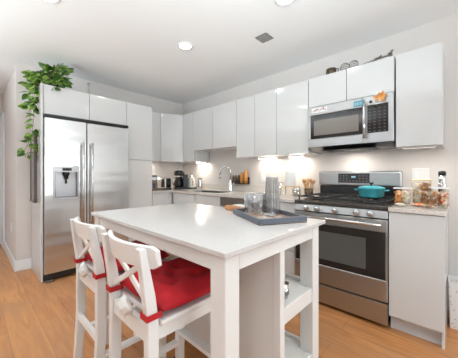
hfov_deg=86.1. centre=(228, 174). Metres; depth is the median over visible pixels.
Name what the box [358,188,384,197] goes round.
pot
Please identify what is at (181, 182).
coffee maker
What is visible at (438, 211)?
countertop
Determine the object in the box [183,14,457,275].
wall
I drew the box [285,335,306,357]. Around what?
shelf
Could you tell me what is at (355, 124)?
microwave
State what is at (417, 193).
snack packet
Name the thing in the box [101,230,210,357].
bar stool
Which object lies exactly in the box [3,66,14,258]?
wall
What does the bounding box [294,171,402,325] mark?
gas range
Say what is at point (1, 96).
wall
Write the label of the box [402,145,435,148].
light
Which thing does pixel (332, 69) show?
candle lantern
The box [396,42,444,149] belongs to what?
upper cabinet
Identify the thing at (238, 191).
countertop
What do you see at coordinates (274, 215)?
glass dish
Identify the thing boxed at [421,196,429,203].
snack packet
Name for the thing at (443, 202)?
snack packet
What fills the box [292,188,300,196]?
jar
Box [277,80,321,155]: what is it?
upper cabinet
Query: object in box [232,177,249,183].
spice shelf
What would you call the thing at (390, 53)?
airplane
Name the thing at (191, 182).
kettle
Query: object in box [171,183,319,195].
backsplash
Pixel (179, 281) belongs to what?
seat cushion
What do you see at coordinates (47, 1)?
recessed light
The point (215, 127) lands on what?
upper cabinet
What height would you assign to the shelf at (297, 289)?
0.016 m
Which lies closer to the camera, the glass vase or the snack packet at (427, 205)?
the glass vase
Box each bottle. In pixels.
[240,171,243,182]
[244,169,247,183]
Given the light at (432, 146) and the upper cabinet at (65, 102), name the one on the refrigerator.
the upper cabinet at (65, 102)
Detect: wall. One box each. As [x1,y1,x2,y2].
[0,95,2,116]
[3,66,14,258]
[15,62,182,260]
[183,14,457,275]
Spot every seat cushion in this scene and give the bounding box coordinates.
[74,240,169,279]
[106,257,210,323]
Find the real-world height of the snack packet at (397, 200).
0.075 m
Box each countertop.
[152,183,319,202]
[388,192,448,215]
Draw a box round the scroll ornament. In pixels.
[340,60,357,70]
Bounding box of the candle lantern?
[326,67,338,74]
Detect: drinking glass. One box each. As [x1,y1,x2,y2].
[244,193,254,212]
[252,194,263,213]
[256,193,266,211]
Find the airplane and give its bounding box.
[362,49,393,64]
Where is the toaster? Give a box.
[157,178,171,189]
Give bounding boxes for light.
[42,0,60,3]
[177,42,192,49]
[274,0,294,6]
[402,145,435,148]
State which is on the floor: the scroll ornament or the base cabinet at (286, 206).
the base cabinet at (286, 206)
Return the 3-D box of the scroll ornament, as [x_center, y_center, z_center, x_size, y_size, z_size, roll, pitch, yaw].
[1.161,-1.051,2.370,0.168,0.092,0.020,0,0,43]
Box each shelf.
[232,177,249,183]
[285,276,306,302]
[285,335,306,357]
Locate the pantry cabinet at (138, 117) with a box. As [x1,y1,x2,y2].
[126,102,151,241]
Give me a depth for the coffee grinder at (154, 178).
3.77 m
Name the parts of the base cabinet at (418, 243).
panel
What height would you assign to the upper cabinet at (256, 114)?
0.771 m
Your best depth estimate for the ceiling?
2.38 m
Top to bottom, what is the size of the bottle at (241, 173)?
0.175 m
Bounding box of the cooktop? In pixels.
[295,196,394,210]
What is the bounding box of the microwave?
[308,92,396,152]
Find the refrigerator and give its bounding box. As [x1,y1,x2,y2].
[43,113,128,282]
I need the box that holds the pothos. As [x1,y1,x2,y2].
[17,62,73,159]
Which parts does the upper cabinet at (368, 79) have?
door, door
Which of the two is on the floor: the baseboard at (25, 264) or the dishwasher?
the dishwasher
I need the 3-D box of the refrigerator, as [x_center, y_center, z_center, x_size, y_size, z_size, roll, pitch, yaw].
[-1.847,0.249,3.118,0.710,1.808,0.904,0,0,43]
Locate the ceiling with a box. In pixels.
[0,0,457,103]
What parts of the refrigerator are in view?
door, dispenser frame, spout, handle, handle, door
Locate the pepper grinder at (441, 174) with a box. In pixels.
[438,171,445,191]
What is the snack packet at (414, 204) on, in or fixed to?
on the countertop at (438, 211)
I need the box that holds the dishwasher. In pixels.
[220,197,259,207]
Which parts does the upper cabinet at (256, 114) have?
door, door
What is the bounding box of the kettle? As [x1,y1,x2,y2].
[188,175,196,188]
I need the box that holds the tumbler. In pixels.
[285,281,288,298]
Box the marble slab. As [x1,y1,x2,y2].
[233,204,249,206]
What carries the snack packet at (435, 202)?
in the snack box at (428, 187)
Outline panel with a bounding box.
[30,83,42,282]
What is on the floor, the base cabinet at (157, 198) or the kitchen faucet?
the base cabinet at (157, 198)
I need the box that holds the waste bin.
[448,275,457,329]
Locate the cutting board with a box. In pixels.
[225,205,248,210]
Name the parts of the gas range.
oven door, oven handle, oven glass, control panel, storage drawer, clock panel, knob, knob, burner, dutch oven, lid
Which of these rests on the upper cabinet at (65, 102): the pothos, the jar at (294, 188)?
the pothos
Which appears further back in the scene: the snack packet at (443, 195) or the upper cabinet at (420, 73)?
the upper cabinet at (420, 73)
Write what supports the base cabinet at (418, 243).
on the floor
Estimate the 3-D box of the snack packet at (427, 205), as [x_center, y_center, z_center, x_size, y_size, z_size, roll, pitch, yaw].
[1.427,0.224,1.750,0.070,0.026,0.050,0,0,33]
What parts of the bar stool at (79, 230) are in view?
post, rail, post, seat, leg, leg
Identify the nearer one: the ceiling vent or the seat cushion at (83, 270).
the seat cushion at (83, 270)
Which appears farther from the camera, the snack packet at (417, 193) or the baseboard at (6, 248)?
the baseboard at (6, 248)
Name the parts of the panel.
wall strip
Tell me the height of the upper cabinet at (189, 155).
0.782 m
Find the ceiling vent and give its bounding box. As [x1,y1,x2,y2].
[255,33,272,42]
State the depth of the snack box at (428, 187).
1.80 m
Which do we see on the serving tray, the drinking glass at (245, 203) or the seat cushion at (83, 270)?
the drinking glass at (245, 203)
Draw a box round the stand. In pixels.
[279,186,299,194]
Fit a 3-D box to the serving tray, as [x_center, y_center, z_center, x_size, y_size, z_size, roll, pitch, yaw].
[0.222,0.236,1.452,0.280,0.032,0.400,0,0,-18]
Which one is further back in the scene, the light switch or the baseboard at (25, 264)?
the baseboard at (25, 264)
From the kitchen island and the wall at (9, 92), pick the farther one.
the wall at (9, 92)
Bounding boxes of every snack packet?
[394,198,401,202]
[395,190,402,197]
[401,190,410,198]
[402,196,409,204]
[411,203,422,206]
[412,196,421,202]
[413,182,420,190]
[413,189,421,196]
[421,182,430,191]
[421,189,427,197]
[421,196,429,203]
[423,204,434,207]
[432,197,439,205]
[433,192,439,199]
[439,191,447,199]
[439,198,448,206]
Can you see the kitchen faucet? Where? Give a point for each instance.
(230, 181)
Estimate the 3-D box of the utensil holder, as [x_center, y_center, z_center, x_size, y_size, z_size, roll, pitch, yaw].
[0.886,0.194,2.720,0.100,0.090,0.100,0,0,43]
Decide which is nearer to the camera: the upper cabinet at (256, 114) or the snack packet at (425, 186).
the snack packet at (425, 186)
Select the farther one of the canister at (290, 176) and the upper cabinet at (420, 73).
the canister at (290, 176)
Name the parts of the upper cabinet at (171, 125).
door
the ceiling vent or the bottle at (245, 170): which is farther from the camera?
the bottle at (245, 170)
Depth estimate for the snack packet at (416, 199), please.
1.93 m
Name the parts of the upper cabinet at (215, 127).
door, door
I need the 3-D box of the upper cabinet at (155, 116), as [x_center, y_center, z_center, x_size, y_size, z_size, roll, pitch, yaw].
[-1.329,-0.613,3.978,0.317,0.782,0.298,0,0,43]
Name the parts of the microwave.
door, door glass, handle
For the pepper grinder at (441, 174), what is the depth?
1.95 m
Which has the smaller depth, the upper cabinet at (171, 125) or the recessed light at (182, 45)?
the recessed light at (182, 45)
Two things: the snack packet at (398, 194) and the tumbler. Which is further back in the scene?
the snack packet at (398, 194)
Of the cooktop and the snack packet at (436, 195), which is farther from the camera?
the cooktop
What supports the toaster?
on the countertop at (238, 191)
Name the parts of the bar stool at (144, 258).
post, rail, post, seat, leg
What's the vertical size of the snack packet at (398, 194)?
0.077 m
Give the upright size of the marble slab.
0.006 m
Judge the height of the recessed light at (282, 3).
0.008 m
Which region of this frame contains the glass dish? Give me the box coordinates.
[262,213,275,216]
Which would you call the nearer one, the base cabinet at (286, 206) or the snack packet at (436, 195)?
the snack packet at (436, 195)
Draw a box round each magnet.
[312,106,326,112]
[369,90,386,106]
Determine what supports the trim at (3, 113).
attached to the wall at (9, 92)
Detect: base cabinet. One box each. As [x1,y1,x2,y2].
[152,192,172,205]
[173,193,219,206]
[260,200,294,274]
[389,209,448,349]
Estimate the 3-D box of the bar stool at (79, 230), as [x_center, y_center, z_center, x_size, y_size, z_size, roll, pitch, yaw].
[-0.644,0.701,1.466,0.410,0.904,0.468,0,0,43]
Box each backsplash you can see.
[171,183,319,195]
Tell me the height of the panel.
2.138 m
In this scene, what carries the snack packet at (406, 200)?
in the snack box at (394, 188)
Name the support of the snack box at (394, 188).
on the countertop at (438, 211)
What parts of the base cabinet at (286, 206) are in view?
drawer, drawer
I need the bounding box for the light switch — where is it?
[412,168,428,182]
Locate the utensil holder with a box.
[304,188,313,195]
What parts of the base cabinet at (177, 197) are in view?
door, door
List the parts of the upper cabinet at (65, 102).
door, door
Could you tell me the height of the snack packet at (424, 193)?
0.068 m
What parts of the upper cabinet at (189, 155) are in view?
door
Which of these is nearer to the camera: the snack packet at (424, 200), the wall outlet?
the snack packet at (424, 200)
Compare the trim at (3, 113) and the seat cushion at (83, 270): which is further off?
the trim at (3, 113)
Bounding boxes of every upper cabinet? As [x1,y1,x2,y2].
[43,84,125,124]
[151,112,159,161]
[158,113,194,162]
[183,112,209,161]
[194,100,236,151]
[237,89,287,158]
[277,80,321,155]
[309,56,395,107]
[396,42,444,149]
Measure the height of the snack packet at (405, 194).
0.079 m
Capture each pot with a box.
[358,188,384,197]
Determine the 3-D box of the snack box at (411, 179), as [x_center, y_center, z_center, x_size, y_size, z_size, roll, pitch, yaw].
[1.521,0.138,1.940,0.136,0.202,0.119,0,0,39]
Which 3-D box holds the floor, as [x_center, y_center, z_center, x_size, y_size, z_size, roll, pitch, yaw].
[-0.935,1.203,0.540,9.400,0.100,6.400,0,0,43]
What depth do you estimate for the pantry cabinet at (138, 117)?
3.43 m
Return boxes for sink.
[196,191,224,192]
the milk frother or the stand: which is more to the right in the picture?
the stand
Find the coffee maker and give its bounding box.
[171,167,187,188]
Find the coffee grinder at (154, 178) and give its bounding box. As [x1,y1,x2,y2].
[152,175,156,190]
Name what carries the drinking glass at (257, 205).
on the serving tray
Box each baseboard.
[4,241,14,269]
[14,258,30,271]
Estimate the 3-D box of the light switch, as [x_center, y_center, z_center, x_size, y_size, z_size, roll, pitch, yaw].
[1.728,0.003,2.213,0.120,0.130,0.010,0,0,43]
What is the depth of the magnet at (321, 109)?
2.46 m
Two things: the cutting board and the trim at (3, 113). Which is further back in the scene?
the trim at (3, 113)
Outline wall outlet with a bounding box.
[261,173,265,181]
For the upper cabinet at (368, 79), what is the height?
0.299 m
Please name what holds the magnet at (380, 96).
attached to the microwave
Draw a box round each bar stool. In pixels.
[70,217,169,357]
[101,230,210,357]
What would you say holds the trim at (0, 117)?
attached to the wall at (1, 96)
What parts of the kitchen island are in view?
leg, panel, leg, post, shelf rail, shelf rail, shelf rail, shelf rail, leg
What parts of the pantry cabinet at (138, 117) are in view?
door, door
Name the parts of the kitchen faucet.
spout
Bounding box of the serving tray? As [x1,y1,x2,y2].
[233,207,306,225]
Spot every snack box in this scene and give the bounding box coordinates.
[393,187,411,205]
[411,179,431,204]
[428,187,449,207]
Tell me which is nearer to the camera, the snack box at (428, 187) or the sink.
the snack box at (428, 187)
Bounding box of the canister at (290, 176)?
[285,169,295,185]
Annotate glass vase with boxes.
[264,177,280,213]
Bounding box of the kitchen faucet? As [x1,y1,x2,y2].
[219,166,233,190]
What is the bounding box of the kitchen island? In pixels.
[91,203,324,357]
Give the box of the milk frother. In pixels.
[198,178,202,188]
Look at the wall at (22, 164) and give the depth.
3.00 m
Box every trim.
[0,117,0,243]
[1,112,4,248]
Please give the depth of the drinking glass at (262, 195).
1.53 m
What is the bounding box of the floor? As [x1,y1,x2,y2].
[0,244,457,357]
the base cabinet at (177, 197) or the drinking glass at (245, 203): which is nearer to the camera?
the drinking glass at (245, 203)

